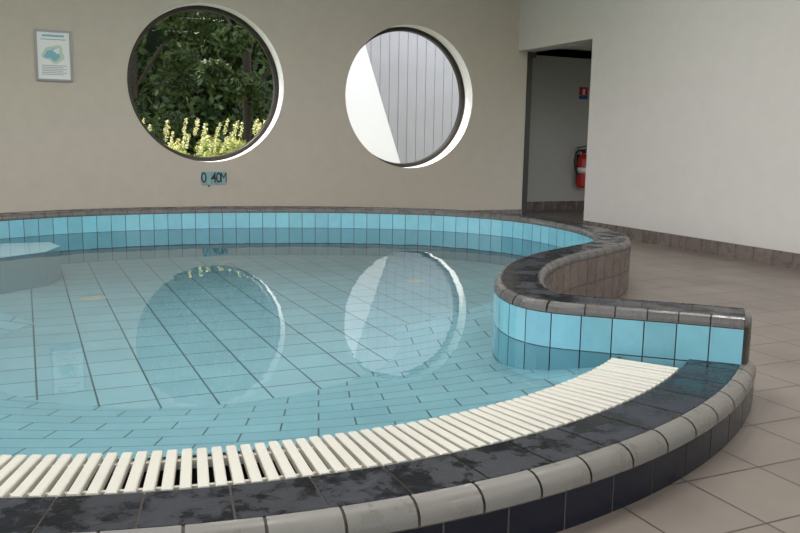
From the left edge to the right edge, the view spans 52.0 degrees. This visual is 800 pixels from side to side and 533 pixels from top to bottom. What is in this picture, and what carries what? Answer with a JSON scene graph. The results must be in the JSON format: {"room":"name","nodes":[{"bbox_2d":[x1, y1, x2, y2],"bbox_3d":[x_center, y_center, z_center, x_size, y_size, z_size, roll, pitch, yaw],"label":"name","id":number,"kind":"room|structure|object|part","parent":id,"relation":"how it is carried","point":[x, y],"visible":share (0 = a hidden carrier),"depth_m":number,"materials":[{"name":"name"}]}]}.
{"room":"indoor swimming pool","nodes":[
{"label":"indoor swimming pool","id":0,"kind":"room"},
{"bbox_2d":[0,0,527,212],"bbox_3d":[-2.765,-2.254,8.868,9.546,3.700,0.340,-3,10,-24],"label":"wall","id":1,"kind":"structure","parent":0,"point":[81,143],"depth_m":9.37,"materials":[{"name":"beige paint"}]},
{"bbox_2d":[34,29,72,81],"bbox_3d":[-3.520,-2.143,8.337,0.344,0.506,0.022,-3,10,-24],"label":"framed poster","id":2,"kind":"object","parent":1,"relation":"attached to","point":[53,48],"visible":1,"depth_m":8.33,"materials":[{"name":"white paper"}]},
{"bbox_3d":[-3.667,-2.135,8.271,0.020,0.506,0.022,-3,10,-24],"label":"frame","id":3,"kind":"part","parent":2,"relation":"part of","materials":[{"name":"silver metal"}]},
{"bbox_3d":[-3.516,-2.383,8.300,0.304,0.020,0.022,-3,10,-24],"label":"frame","id":4,"kind":"part","parent":2,"relation":"part of","materials":[{"name":"silver metal"}]},
{"bbox_3d":[-3.524,-1.903,8.374,0.304,0.020,0.022,-3,10,-24],"label":"frame","id":5,"kind":"part","parent":2,"relation":"part of","materials":[{"name":"silver metal"}]},
{"bbox_3d":[-3.373,-2.151,8.404,0.020,0.506,0.022,-3,10,-24],"label":"frame","id":6,"kind":"part","parent":2,"relation":"part of","materials":[{"name":"silver metal"}]},
{"bbox_2d":[201,171,226,186],"bbox_3d":[-2.086,-0.978,9.190,0.282,0.171,0.014,-3,10,-24],"label":"marker sign","id":7,"kind":"object","parent":1,"relation":"attached to","point":[208,178],"visible":1,"depth_m":9.18,"materials":[{"name":"teal"}]},
{"bbox_2d":[152,3,283,161],"bbox_3d":[-2.177,-2.036,9.173,1.711,1.711,0.340,-3,10,-24],"label":"reveal","id":8,"kind":"object","parent":1,"relation":"attached to","point":[254,26],"visible":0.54,"depth_m":9.35,"materials":[{"name":"white paint"}]},
{"bbox_2d":[127,5,278,160],"bbox_3d":[-2.204,-2.046,9.232,1.711,1.711,0.070,-3,10,-24],"label":"frame","id":9,"kind":"object","parent":8,"relation":"attached to","point":[229,15],"visible":0.91,"depth_m":9.28,"materials":[{"name":"brown metal"}]},
{"bbox_2d":[391,25,471,167],"bbox_3d":[0.067,-2.095,10.195,1.717,1.717,0.340,-3,10,-24],"label":"reveal","id":10,"kind":"object","parent":1,"relation":"attached to","point":[462,67],"visible":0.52,"depth_m":10.41,"materials":[{"name":"white paint"}]},
{"bbox_2d":[365,27,464,166],"bbox_3d":[0.040,-2.105,10.254,1.717,1.717,0.070,-3,10,-24],"label":"frame","id":11,"kind":"object","parent":10,"relation":"attached to","point":[427,36],"visible":0.68,"depth_m":10.46,"materials":[{"name":"brown metal"}]},
{"bbox_2d":[467,209,521,214],"bbox_3d":[-2.719,-0.466,8.976,9.540,0.135,0.001,-3,10,-24],"label":"baseboard","id":12,"kind":"structure","parent":1,"relation":"attached to","point":[511,211],"depth_m":10.83,"materials":[{"name":"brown tile"}]},
{"bbox_2d":[521,52,536,214],"bbox_3d":[1.684,-1.718,10.866,0.154,2.178,0.100,-3,10,-24],"label":"trim","id":13,"kind":"structure","parent":1,"relation":"attached to","point":[531,55],"depth_m":10.79,"materials":[{"name":"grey metal"}]},
{"bbox_2d":[527,55,591,209],"bbox_3d":[3.189,-2.064,10.568,3.074,3.000,4.120,-3,10,-24],"label":"wall","id":14,"kind":"structure","parent":0,"point":[559,119],"depth_m":12.35,"materials":[{"name":"paint"}]},
{"bbox_2d":[527,201,583,210],"bbox_3d":[2.360,-0.928,12.515,2.848,0.135,0.001,-3,10,-24],"label":"baseboard","id":15,"kind":"structure","parent":14,"relation":"attached to","point":[548,205],"depth_m":12.52,"materials":[{"name":"brown tile"}]},
{"bbox_2d":[574,146,586,187],"bbox_3d":[2.768,-1.518,12.469,0.208,0.633,0.267,5,10,23],"label":"fire extinguisher","id":16,"kind":"object","parent":14,"relation":"attached to","point":[580,167],"visible":0.94,"depth_m":12.42,"materials":[{"name":"red metal"}]},
{"bbox_2d":[579,87,587,98],"bbox_3d":[2.788,-2.630,12.444,0.160,0.180,0.010,-3,10,-24],"label":"fire extinguisher sign","id":17,"kind":"object","parent":14,"relation":"attached to","point":[582,90],"visible":1,"depth_m":12.43,"materials":[{"name":"red plastic"}]},
{"bbox_3d":[2.788,-2.660,12.440,0.160,0.120,0.008,-3,10,-24],"label":"plate","id":18,"kind":"part","parent":17,"relation":"part of","materials":[{"name":"red plastic"}]},
{"bbox_3d":[2.786,-2.569,12.454,0.160,0.055,0.008,-3,10,-24],"label":"plate","id":19,"kind":"part","parent":17,"relation":"part of","materials":[{"name":"blue plastic"}]},
{"bbox_2d":[537,43,591,58],"bbox_3d":[3.541,-2.823,10.095,3.400,0.100,5.000,-3,10,-24],"label":"ceiling","id":20,"kind":"structure","parent":0,"point":[584,51],"depth_m":11.55,"materials":[{"name":"grey paint"}]},
{"bbox_2d":[518,0,799,253],"bbox_3d":[4.351,-1.501,4.752,0.250,3.700,13.840,-3,10,-24],"label":"wall","id":21,"kind":"structure","parent":0,"point":[694,120],"depth_m":7.90,"materials":[{"name":"white paint"}]},
{"bbox_2d":[583,220,799,269],"bbox_3d":[4.590,0.403,4.127,0.013,0.135,11.966,-3,10,-24],"label":"baseboard","id":22,"kind":"structure","parent":21,"relation":"attached to","point":[742,252],"depth_m":7.72,"materials":[{"name":"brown tile"}]},
{"bbox_2d":[527,209,799,532],"bbox_3d":[1.125,0.391,4.276,17.736,0.001,18.971,1,9,0],"label":"floor","id":23,"kind":"structure","parent":0,"point":[752,484],"depth_m":3.13,"materials":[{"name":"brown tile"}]},
{"bbox_2d":[0,206,755,532],"bbox_3d":[-1.323,0.239,4.980,6.012,0.705,6.616,1,9,0],"label":"swimming pool","id":24,"kind":"object","parent":23,"relation":"on","point":[149,346],"depth_m":3.39,"materials":[{"name":"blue tile"}]},
{"bbox_2d":[0,242,60,293],"bbox_3d":[-3.412,0.005,6.108,1.592,0.257,0.899,-1,9,-10],"label":"bench","id":25,"kind":"object","parent":24,"relation":"on","point":[24,266],"visible":1,"depth_m":6.02,"materials":[{"name":"blue tile"}]},
{"bbox_2d":[0,228,544,245],"bbox_3d":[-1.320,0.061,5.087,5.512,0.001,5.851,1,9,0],"label":"wall","id":26,"kind":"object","parent":24,"relation":"attached to","point":[214,233],"visible":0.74,"depth_m":7.31,"materials":[{"name":"blue tile"}]},
{"bbox_3d":[-1.140,0.458,2.638,4.422,0.053,1.421,1,9,0],"label":"overflow grate","id":27,"kind":"part","parent":24,"relation":"part of","materials":[{"name":"white plastic"}]},
{"label":"outside","id":28,"kind":"structure","parent":0,"visible":0},
{"label":"ground","id":29,"kind":"structure","parent":28,"visible":0},
{"bbox_2d":[130,11,200,144],"bbox_3d":[-4.816,-4.947,14.361,2.596,8.006,2.473,4,9,17],"label":"tree","id":30,"kind":"object","parent":29,"relation":"on","point":[182,62],"visible":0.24,"depth_m":14.61,"materials":[{"name":"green plant"}]},
{"bbox_2d":[142,118,265,156],"bbox_3d":[-2.940,-1.272,11.577,3.357,1.649,1.206,-1,9,-14],"label":"flowering shrub","id":31,"kind":"object","parent":29,"relation":"on","point":[206,141],"visible":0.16,"depth_m":11.41,"materials":[{"name":"yellow plant"}]},
{"bbox_2d":[137,16,272,155],"bbox_3d":[-7.479,-6.067,19.534,10.844,9.844,1.467,1,9,0],"label":"hedge","id":32,"kind":"object","parent":29,"relation":"on","point":[213,105],"visible":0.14,"depth_m":19.60,"materials":[{"name":"green plant"}]},
{"bbox_2d":[180,11,272,151],"bbox_3d":[-2.998,-4.790,14.941,2.392,7.580,2.430,2,9,7],"label":"tree","id":33,"kind":"object","parent":29,"relation":"on","point":[245,85],"visible":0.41,"depth_m":14.93,"materials":[{"name":"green plant"}]},
{"bbox_2d":[345,45,399,162],"bbox_3d":[-0.506,-2.698,13.167,1.800,4.060,1.422,1,9,0],"label":"wall","id":34,"kind":"structure","parent":29,"relation":"on","point":[364,105],"depth_m":13.22,"materials":[{"name":"white paint"}]},
{"bbox_2d":[366,31,458,162],"bbox_3d":[2.140,-4.455,15.195,7.552,7.000,0.420,-1,9,-14],"label":"building","id":35,"kind":"structure","parent":29,"relation":"on","point":[417,84],"depth_m":14.73,"materials":[{"name":"grey"}]}
]}

